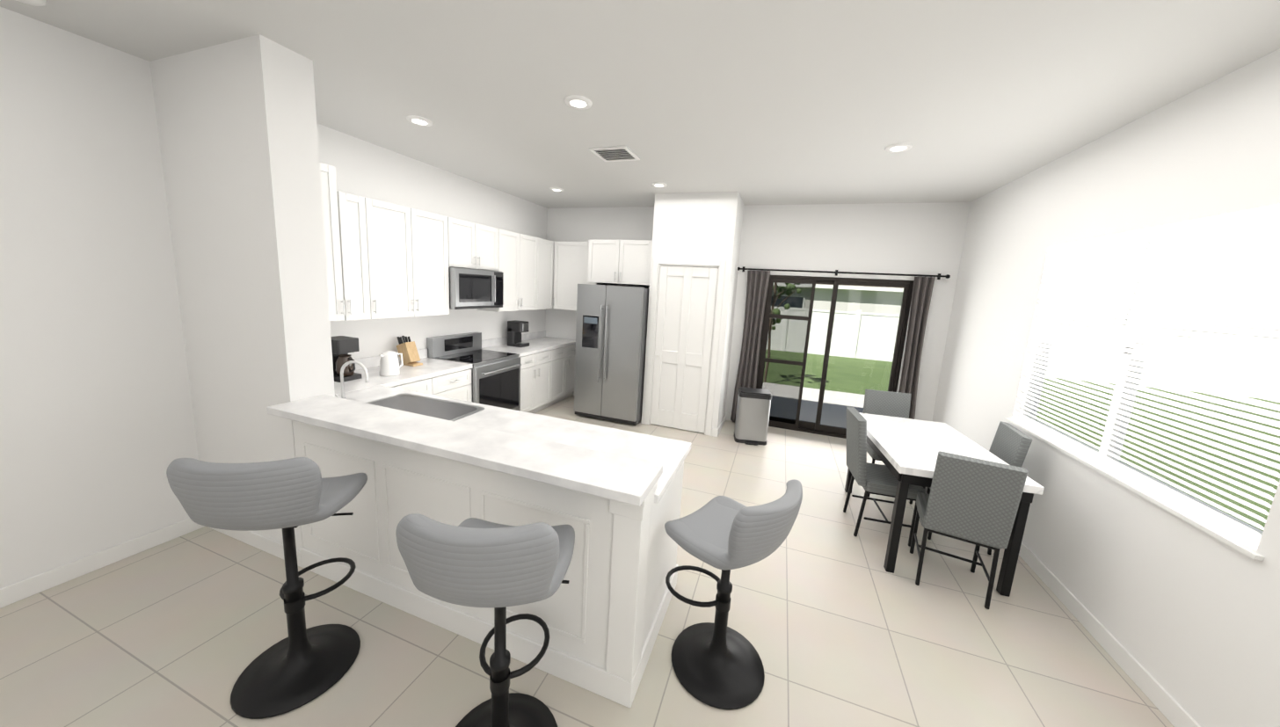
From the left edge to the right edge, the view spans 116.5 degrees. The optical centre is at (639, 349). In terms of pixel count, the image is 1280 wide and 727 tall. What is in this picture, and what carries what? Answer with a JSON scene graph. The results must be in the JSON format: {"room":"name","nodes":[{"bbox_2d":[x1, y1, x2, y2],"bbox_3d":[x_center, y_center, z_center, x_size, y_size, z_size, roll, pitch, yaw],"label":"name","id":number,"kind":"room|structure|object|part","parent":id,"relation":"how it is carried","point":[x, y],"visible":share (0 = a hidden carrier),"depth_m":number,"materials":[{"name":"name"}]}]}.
{"room":"kitchen","nodes":[
{"label":"kitchen","id":0,"kind":"room"},
{"bbox_2d":[149,34,334,550],"bbox_3d":[-2.417,-0.189,2.481,1.020,2.940,0.240,6,9,19],"label":"wall","id":1,"kind":"structure","parent":0,"point":[237,127],"depth_m":2.27,"materials":[{"name":"white paint"}]},
{"bbox_2d":[203,525,302,567],"bbox_3d":[-2.525,1.229,2.578,0.990,0.100,0.014,6,9,19],"label":"baseboard","id":2,"kind":"structure","parent":1,"relation":"attached to","point":[271,546],"depth_m":2.54,"materials":[{"name":"white wood"}]},
{"bbox_2d":[0,6,547,588],"bbox_3d":[-2.967,-0.250,2.672,0.150,2.940,8.400,6,9,19],"label":"wall","id":3,"kind":"structure","parent":0,"point":[97,430],"depth_m":2.22,"materials":[{"name":"white paint"}]},
{"bbox_2d":[0,517,203,608],"bbox_3d":[-3.667,1.423,0.935,0.017,0.100,3.900,6,9,19],"label":"baseboard","id":4,"kind":"structure","parent":3,"relation":"attached to","point":[23,589],"depth_m":2.29,"materials":[{"name":"white wood"}]},
{"bbox_2d":[319,162,357,321],"bbox_3d":[-2.527,-0.802,3.004,0.337,1.164,0.398,6,9,19],"label":"upper cabinet","id":5,"kind":"object","parent":3,"relation":"attached to","point":[339,257],"depth_m":3.06,"materials":[{"name":"white wood"}]},
{"bbox_2d":[350,194,382,319],"bbox_3d":[-2.439,-0.754,3.274,0.337,0.995,0.268,6,9,19],"label":"upper cabinet","id":6,"kind":"object","parent":3,"relation":"attached to","point":[364,243],"depth_m":3.27,"materials":[{"name":"white wood"}]},
{"bbox_2d":[375,199,421,318],"bbox_3d":[-2.342,-0.791,3.541,0.337,0.995,0.535,6,9,19],"label":"upper cabinet","id":7,"kind":"object","parent":3,"relation":"attached to","point":[386,260],"depth_m":3.55,"materials":[{"name":"white wood"}]},
{"bbox_2d":[417,209,452,316],"bbox_3d":[-2.208,-0.841,3.909,0.337,0.995,0.484,6,9,19],"label":"upper cabinet","id":8,"kind":"object","parent":3,"relation":"attached to","point":[435,263],"depth_m":3.92,"materials":[{"name":"white wood"}]},
{"bbox_2d":[354,330,545,369],"bbox_3d":[-2.209,-0.006,4.667,0.015,0.100,3.924,6,9,19],"label":"backsplash","id":9,"kind":"structure","parent":3,"relation":"attached to","point":[374,360],"depth_m":5.13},
{"bbox_2d":[449,217,501,271],"bbox_3d":[-1.983,-1.165,4.453,0.337,0.500,0.760,6,9,19],"label":"upper cabinet","id":10,"kind":"object","parent":3,"relation":"attached to","point":[472,245],"depth_m":4.39,"materials":[{"name":"white wood"}]},
{"bbox_2d":[448,267,503,309],"bbox_3d":[-1.954,-0.695,4.507,0.455,0.430,0.754,6,9,19],"label":"over-the-range microwave","id":11,"kind":"object","parent":10,"relation":"attached to","point":[472,288],"visible":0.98,"depth_m":4.35,"materials":[{"name":"silver metal"}]},
{"bbox_2d":[476,229,523,312],"bbox_3d":[-1.789,-0.999,5.065,0.337,0.995,0.465,6,9,19],"label":"upper cabinet","id":12,"kind":"object","parent":3,"relation":"attached to","point":[512,242],"depth_m":5.04,"materials":[{"name":"white wood"}]},
{"bbox_2d":[523,234,540,310],"bbox_3d":[-1.660,-1.048,5.420,0.337,0.995,0.525,6,9,19],"label":"upper cabinet","id":13,"kind":"object","parent":3,"relation":"attached to","point":[531,244],"depth_m":5.43,"materials":[{"name":"white wood"}]},
{"bbox_2d":[540,238,554,309],"bbox_3d":[-1.531,-1.096,5.775,0.337,0.995,0.467,6,9,19],"label":"upper cabinet","id":14,"kind":"object","parent":3,"relation":"attached to","point":[547,246],"depth_m":5.78,"materials":[{"name":"white wood"}]},
{"bbox_2d":[0,395,1174,726],"bbox_3d":[-0.416,1.541,1.992,5.760,0.100,8.400,6,9,19],"label":"floor","id":15,"kind":"structure","parent":0,"point":[833,621],"depth_m":2.02,"materials":[{"name":"tile"}]},
{"bbox_2d":[166,457,367,719],"bbox_3d":[-1.527,0.906,1.755,0.490,1.103,0.617,2,9,-9],"label":"stool","id":16,"kind":"object","parent":15,"relation":"on","point":[299,665],"visible":1,"depth_m":1.64,"materials":[{"name":"black metal"}]},
{"bbox_3d":[-1.500,0.545,1.653,0.522,0.376,0.536,2,9,-9],"label":"seat","id":17,"kind":"part","parent":16,"relation":"part of","materials":[{"name":"grey fabric"}]},
{"bbox_2d":[294,423,326,539],"bbox_3d":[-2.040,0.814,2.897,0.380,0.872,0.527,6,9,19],"label":"base cabinet","id":18,"kind":"object","parent":15,"relation":"on","point":[308,437],"depth_m":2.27,"materials":[{"name":"white wood"}]},
{"bbox_2d":[319,427,361,567],"bbox_3d":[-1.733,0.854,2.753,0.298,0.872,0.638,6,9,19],"label":"base cabinet","id":19,"kind":"object","parent":15,"relation":"on","point":[338,454],"depth_m":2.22,"materials":[{"name":"white wood"}]},
{"bbox_2d":[354,437,421,592],"bbox_3d":[-1.400,0.891,2.637,0.525,0.872,0.638,6,9,19],"label":"base cabinet","id":20,"kind":"object","parent":15,"relation":"on","point":[389,492],"depth_m":2.11,"materials":[{"name":"white wood"}]},
{"bbox_2d":[391,369,472,401],"bbox_3d":[-2.245,0.653,3.852,0.617,0.872,0.995,6,9,19],"label":"base cabinet","id":21,"kind":"object","parent":15,"relation":"on","point":[454,385],"depth_m":3.87,"materials":[{"name":"white wood"}]},
{"bbox_2d":[334,358,472,394],"bbox_3d":[-2.315,0.243,3.495,0.632,0.040,1.604,6,9,19],"label":"countertop","id":22,"kind":"structure","parent":21,"relation":"on","point":[431,367],"depth_m":3.59,"materials":[{"name":"white stone"}]},
{"bbox_2d":[330,335,361,382],"bbox_3d":[-2.453,0.077,3.270,0.272,0.340,0.180,6,9,19],"label":"coffee maker","id":23,"kind":"object","parent":22,"relation":"on","point":[342,346],"visible":0.77,"depth_m":3.23,"materials":[{"name":"black plastic"}]},
{"bbox_2d":[378,350,403,376],"bbox_3d":[-2.206,0.115,3.521,0.156,0.215,0.223,6,9,19],"label":"kettle","id":24,"kind":"object","parent":22,"relation":"on","point":[389,366],"visible":1,"depth_m":3.45,"materials":[{"name":"white plastic"}]},
{"bbox_2d":[396,335,422,366],"bbox_3d":[-2.291,0.011,3.932,0.228,0.285,0.110,6,9,19],"label":"knife block","id":25,"kind":"object","parent":22,"relation":"on","point":[407,349],"visible":1,"depth_m":3.90,"materials":[{"name":"brown wood"}]},
{"bbox_2d":[414,451,484,617],"bbox_3d":[-0.987,0.937,2.493,0.584,0.872,0.638,6,9,19],"label":"base cabinet","id":26,"kind":"object","parent":15,"relation":"on","point":[449,493],"depth_m":1.94,"materials":[{"name":"white wood"}]},
{"bbox_2d":[426,331,521,411],"bbox_3d":[-1.888,0.419,4.635,0.728,1.130,0.752,6,9,19],"label":"stove","id":27,"kind":"object","parent":15,"relation":"on","point":[496,378],"visible":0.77,"depth_m":4.51,"materials":[{"name":"silver metal"}]},
{"bbox_2d":[395,513,574,726],"bbox_3d":[-0.506,1.009,1.465,0.490,1.103,0.617,3,9,1],"label":"stool","id":28,"kind":"object","parent":15,"relation":"on","point":[479,563],"visible":1,"depth_m":1.16,"materials":[{"name":"black metal"}]},
{"bbox_3d":[-0.487,0.647,1.363,0.522,0.376,0.536,3,9,1],"label":"seat","id":29,"kind":"part","parent":28,"relation":"part of","materials":[{"name":"grey fabric"}]},
{"bbox_2d":[484,469,540,638],"bbox_3d":[-0.546,0.986,2.340,0.584,0.872,0.638,6,9,19],"label":"base cabinet","id":30,"kind":"object","parent":15,"relation":"on","point":[508,500],"depth_m":1.82,"materials":[{"name":"white wood"}]},
{"bbox_2d":[520,348,555,413],"bbox_3d":[-1.676,0.439,5.420,0.617,0.872,0.835,6,9,19],"label":"base cabinet","id":31,"kind":"object","parent":15,"relation":"on","point":[548,372],"depth_m":5.35,"materials":[{"name":"white wood"}]},
{"bbox_2d":[481,337,575,357],"bbox_3d":[-1.522,-0.056,5.682,0.632,0.040,1.554,6,9,19],"label":"countertop","id":32,"kind":"structure","parent":31,"relation":"on","point":[536,344],"depth_m":5.49,"materials":[{"name":"white stone"}]},
{"bbox_2d":[507,320,529,347],"bbox_3d":[-1.669,-0.217,5.434,0.250,0.335,0.200,6,9,19],"label":"coffee machine","id":33,"kind":"object","parent":32,"relation":"on","point":[515,329],"visible":1,"depth_m":5.36,"materials":[{"name":"black plastic"}]},
{"bbox_2d":[555,344,575,402],"bbox_3d":[-1.433,0.347,6.090,0.617,0.872,0.834,6,9,19],"label":"base cabinet","id":34,"kind":"object","parent":15,"relation":"on","point":[564,357],"depth_m":6.02,"materials":[{"name":"white wood"}]},
{"bbox_2d":[537,462,683,680],"bbox_3d":[-0.123,1.033,2.192,0.547,0.872,0.640,6,9,19],"label":"base cabinet","id":35,"kind":"object","parent":15,"relation":"on","point":[612,609],"depth_m":1.72,"materials":[{"name":"white wood"}]},
{"bbox_2d":[266,394,663,508],"bbox_3d":[-0.969,0.428,1.946,2.172,0.040,0.296,6,9,19],"label":"countertop","id":36,"kind":"structure","parent":35,"relation":"on","point":[623,479],"depth_m":1.82,"materials":[{"name":"white stone"}]},
{"bbox_2d":[337,385,691,504],"bbox_3d":[-1.004,0.480,2.453,2.547,0.040,0.668,6,9,19],"label":"countertop","id":37,"kind":"structure","parent":35,"relation":"on","point":[671,452],"depth_m":2.38,"materials":[{"name":"white stone"}]},
{"bbox_2d":[334,360,484,421],"bbox_3d":[-1.544,0.237,2.662,0.888,0.313,0.440,6,9,19],"label":"sink","id":38,"kind":"object","parent":37,"relation":"on","point":[450,410],"visible":0.69,"depth_m":2.69,"materials":[{"name":"silver metal"}]},
{"bbox_2d":[574,283,649,424],"bbox_3d":[-0.322,0.036,5.471,0.902,1.800,0.826,6,9,19],"label":"fridge","id":39,"kind":"object","parent":15,"relation":"on","point":[611,330],"visible":0.9,"depth_m":5.13,"materials":[{"name":"grey metal"}]},
{"bbox_2d":[664,479,802,709],"bbox_3d":[0.388,1.053,1.894,0.490,0.983,0.617,-5,12,-42],"label":"stool","id":40,"kind":"object","parent":15,"relation":"on","point":[717,664],"visible":1,"depth_m":1.83,"materials":[{"name":"black metal"}]},
{"bbox_3d":[0.435,0.750,1.813,0.522,0.376,0.536,-5,12,-42],"label":"seat","id":41,"kind":"part","parent":40,"relation":"part of","materials":[{"name":"grey fabric"}]},
{"bbox_2d":[733,386,771,445],"bbox_3d":[1.381,0.818,4.866,0.380,0.635,0.310,4,9,7],"label":"trash can","id":42,"kind":"object","parent":15,"relation":"on","point":[752,416],"visible":1,"depth_m":4.76,"materials":[{"name":"silver metal"}]},
{"bbox_2d":[843,406,925,546],"bbox_3d":[1.881,0.975,3.114,0.506,0.925,0.400,5,9,14],"label":"chair","id":43,"kind":"object","parent":15,"relation":"on","point":[876,479],"visible":0.73,"depth_m":3.00,"materials":[{"name":"grey fabric"}]},
{"bbox_2d":[862,388,913,504],"bbox_3d":[2.365,0.899,3.767,0.400,0.925,0.506,5,9,14],"label":"chair","id":44,"kind":"object","parent":15,"relation":"on","point":[890,403],"visible":0.17,"depth_m":3.88,"materials":[{"name":"grey fabric"}]},
{"bbox_2d":[844,412,1044,596],"bbox_3d":[2.165,1.076,3.083,0.760,0.765,1.220,5,9,14],"label":"dining table","id":45,"kind":"object","parent":15,"relation":"on","point":[906,450],"visible":0.71,"depth_m":2.73,"materials":[{"name":"stone"}]},
{"bbox_2d":[909,450,1028,609],"bbox_3d":[2.050,1.073,2.546,0.400,0.925,0.506,8,10,29],"label":"chair","id":46,"kind":"object","parent":15,"relation":"on","point":[976,501],"visible":1,"depth_m":2.34,"materials":[{"name":"grey fabric"}]},
{"bbox_2d":[922,421,1032,555],"bbox_3d":[2.527,1.018,3.069,0.506,0.925,0.400,7,10,23],"label":"chair","id":47,"kind":"object","parent":15,"relation":"on","point":[1010,445],"visible":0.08,"depth_m":2.89,"materials":[{"name":"grey fabric"}]},
{"bbox_2d":[0,0,1279,208],"bbox_3d":[-0.247,-1.457,1.520,5.760,0.100,8.400,6,9,19],"label":"ceiling","id":48,"kind":"structure","parent":0,"point":[781,102],"depth_m":2.13,"materials":[{"name":"white paint"}]},
{"bbox_2d":[15,0,46,6],"bbox_3d":[-2.716,-1.558,1.737,0.130,0.041,0.130,6,9,19],"label":"recessed light","id":49,"kind":"object","parent":48,"relation":"attached to","point":[38,3],"visible":1,"depth_m":1.76,"materials":[{"name":"white plastic"}]},
{"bbox_2d":[406,115,432,126],"bbox_3d":[-1.646,-1.704,2.959,0.176,0.014,0.176,6,9,19],"label":"recessed light","id":50,"kind":"object","parent":48,"relation":"in","point":[419,120],"visible":0.96,"depth_m":2.94,"materials":[{"name":"white plastic"}]},
{"bbox_2d":[549,187,564,191],"bbox_3d":[-1.028,-1.974,4.897,0.176,0.014,0.176,6,9,19],"label":"recessed light","id":51,"kind":"object","parent":48,"relation":"in","point":[556,189],"visible":1,"depth_m":4.87,"materials":[{"name":"white plastic"}]},
{"bbox_2d":[564,94,592,109],"bbox_3d":[-0.391,-1.563,2.513,0.176,0.014,0.176,6,9,19],"label":"recessed light","id":52,"kind":"object","parent":48,"relation":"in","point":[578,101],"visible":0.94,"depth_m":2.49,"materials":[{"name":"white plastic"}]},
{"bbox_2d":[589,145,639,161],"bbox_3d":[-0.217,-1.701,3.460,0.340,0.016,0.340,6,9,19],"label":"ceiling vent","id":53,"kind":"object","parent":48,"relation":"in","point":[615,154],"visible":0.98,"depth_m":3.44,"materials":[{"name":"white plastic"}]},
{"bbox_2d":[651,181,667,187],"bbox_3d":[0.210,-1.827,4.403,0.176,0.014,0.176,6,9,19],"label":"recessed light","id":54,"kind":"object","parent":48,"relation":"in","point":[658,185],"visible":1,"depth_m":4.37,"materials":[{"name":"white plastic"}]},
{"bbox_2d":[884,142,912,152],"bbox_3d":[1.928,-1.503,2.956,0.176,0.014,0.176,6,9,19],"label":"recessed light","id":55,"kind":"object","parent":48,"relation":"in","point":[899,147],"visible":0.92,"depth_m":2.93,"materials":[{"name":"white"}]},
{"bbox_2d":[641,191,744,436],"bbox_3d":[0.697,-0.451,5.262,1.000,2.940,0.740,6,9,19],"label":"wall","id":56,"kind":"structure","parent":0,"point":[698,226],"depth_m":4.79,"materials":[{"name":"white paint"}]},
{"bbox_2d":[643,258,726,436],"bbox_3d":[0.544,-0.031,5.017,0.900,2.170,0.128,6,9,19],"label":"door","id":57,"kind":"structure","parent":56,"relation":"attached to","point":[686,322],"depth_m":4.99,"materials":[{"name":"white wood"}]},
{"bbox_2d":[711,413,727,436],"bbox_3d":[1.078,1.001,5.315,0.044,0.100,0.754,6,9,19],"label":"baseboard","id":58,"kind":"structure","parent":56,"relation":"attached to","point":[716,432],"depth_m":5.15,"materials":[{"name":"white wood"}]},
{"bbox_2d":[545,202,970,421],"bbox_3d":[1.134,-0.476,5.577,5.610,2.940,0.150,6,9,19],"label":"wall","id":59,"kind":"structure","parent":0,"point":[916,238],"depth_m":4.90,"materials":[{"name":"white paint"}]},
{"bbox_2d":[552,241,606,310],"bbox_3d":[-0.897,-1.091,5.966,0.722,0.995,0.337,6,9,19],"label":"upper cabinet","id":60,"kind":"object","parent":59,"relation":"attached to","point":[570,258],"depth_m":5.85,"materials":[{"name":"white wood"}]},
{"bbox_2d":[584,239,652,285],"bbox_3d":[-0.168,-1.195,5.521,0.910,0.570,0.647,6,9,19],"label":"upper cabinet","id":61,"kind":"object","parent":59,"relation":"attached to","point":[600,262],"depth_m":5.22,"materials":[{"name":"white wood"}]},
{"bbox_2d":[756,275,914,438],"bbox_3d":[2.433,0.106,5.181,1.666,2.058,0.120,6,9,19],"label":"door","id":62,"kind":"structure","parent":59,"relation":"in","point":[796,424],"depth_m":5.22,"materials":[{"name":"glass"}]},
{"bbox_2d":[737,266,950,279],"bbox_3d":[2.413,-0.953,4.909,2.374,0.070,0.107,6,9,19],"label":"curtain rod","id":63,"kind":"object","parent":59,"relation":"attached to","point":[938,276],"visible":0.9,"depth_m":4.83,"materials":[{"name":"black metal"}]},
{"bbox_2d":[730,269,770,421],"bbox_3d":[1.477,-0.008,5.344,0.328,2.076,0.097,6,9,19],"label":"curtain","id":64,"kind":"object","parent":63,"relation":"hanging from","point":[758,281],"visible":0.9,"depth_m":5.30,"materials":[{"name":"grey fabric"}]},
{"bbox_2d":[898,276,935,419],"bbox_3d":[3.251,0.189,4.728,0.254,2.076,0.091,6,9,19],"label":"curtain","id":65,"kind":"object","parent":63,"relation":"hanging from","point":[922,290],"visible":0.71,"depth_m":4.68,"materials":[{"name":"grey fabric"}]},
{"bbox_2d":[931,48,1279,726],"bbox_3d":[2.278,0.344,0.770,0.150,2.940,8.250,6,9,19],"label":"wall","id":66,"kind":"structure","parent":0,"point":[1183,613],"depth_m":2.13,"materials":[{"name":"white paint"}]},
{"bbox_2d":[1018,541,1200,726],"bbox_3d":[2.147,1.726,1.087,0.017,0.100,8.100,6,9,19],"label":"baseboard","id":67,"kind":"structure","parent":66,"relation":"attached to","point":[1169,707],"depth_m":2.09,"materials":[{"name":"white wood"}]},
{"bbox_2d":[1005,236,1279,560],"bbox_3d":[2.797,0.021,2.275,0.125,1.388,1.850,6,9,19],"label":"window","id":68,"kind":"structure","parent":66,"relation":"in","point":[1232,542],"depth_m":2.20,"materials":[{"name":"white"}]},
{"bbox_2d":[1011,203,1279,549],"bbox_3d":[2.778,0.007,2.280,0.040,1.362,1.766,6,9,19],"label":"window blind","id":69,"kind":"object","parent":68,"relation":"attached to","point":[1223,267],"visible":0.98,"depth_m":1.98,"materials":[{"name":"white plastic"}]},
{"label":"outside","id":70,"kind":"structure","parent":0,"visible":0},
{"bbox_2d":[762,349,1279,530],"bbox_3d":[9.378,-3.181,37.020,80.000,0.440,64.750,6,9,19],"label":"ground","id":71,"kind":"structure","parent":70,"point":[813,362],"depth_m":7.55,"materials":[{"name":"green plant"}]},
{"bbox_2d":[763,282,801,382],"bbox_3d":[3.050,-0.634,9.117,1.047,2.968,1.422,6,9,19],"label":"tree","id":72,"kind":"object","parent":71,"relation":"on","point":[787,291],"depth_m":9.09,"materials":[{"name":"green plant"}]},
{"bbox_2d":[770,282,903,314],"bbox_3d":[6.779,-6.430,28.509,22.900,8.800,14.450,6,9,19],"label":"sky","id":73,"kind":"structure","parent":71,"relation":"on","point":[873,299],"depth_m":20.14,"materials":[{"name":"white paint"}]},
{"bbox_2d":[766,306,1279,398],"bbox_3d":[1.919,-1.204,16.294,50.065,1.740,0.130,6,9,19],"label":"fence","id":74,"kind":"object","parent":71,"relation":"on","point":[881,352],"depth_m":14.12,"materials":[{"name":"plastic"}]}
]}

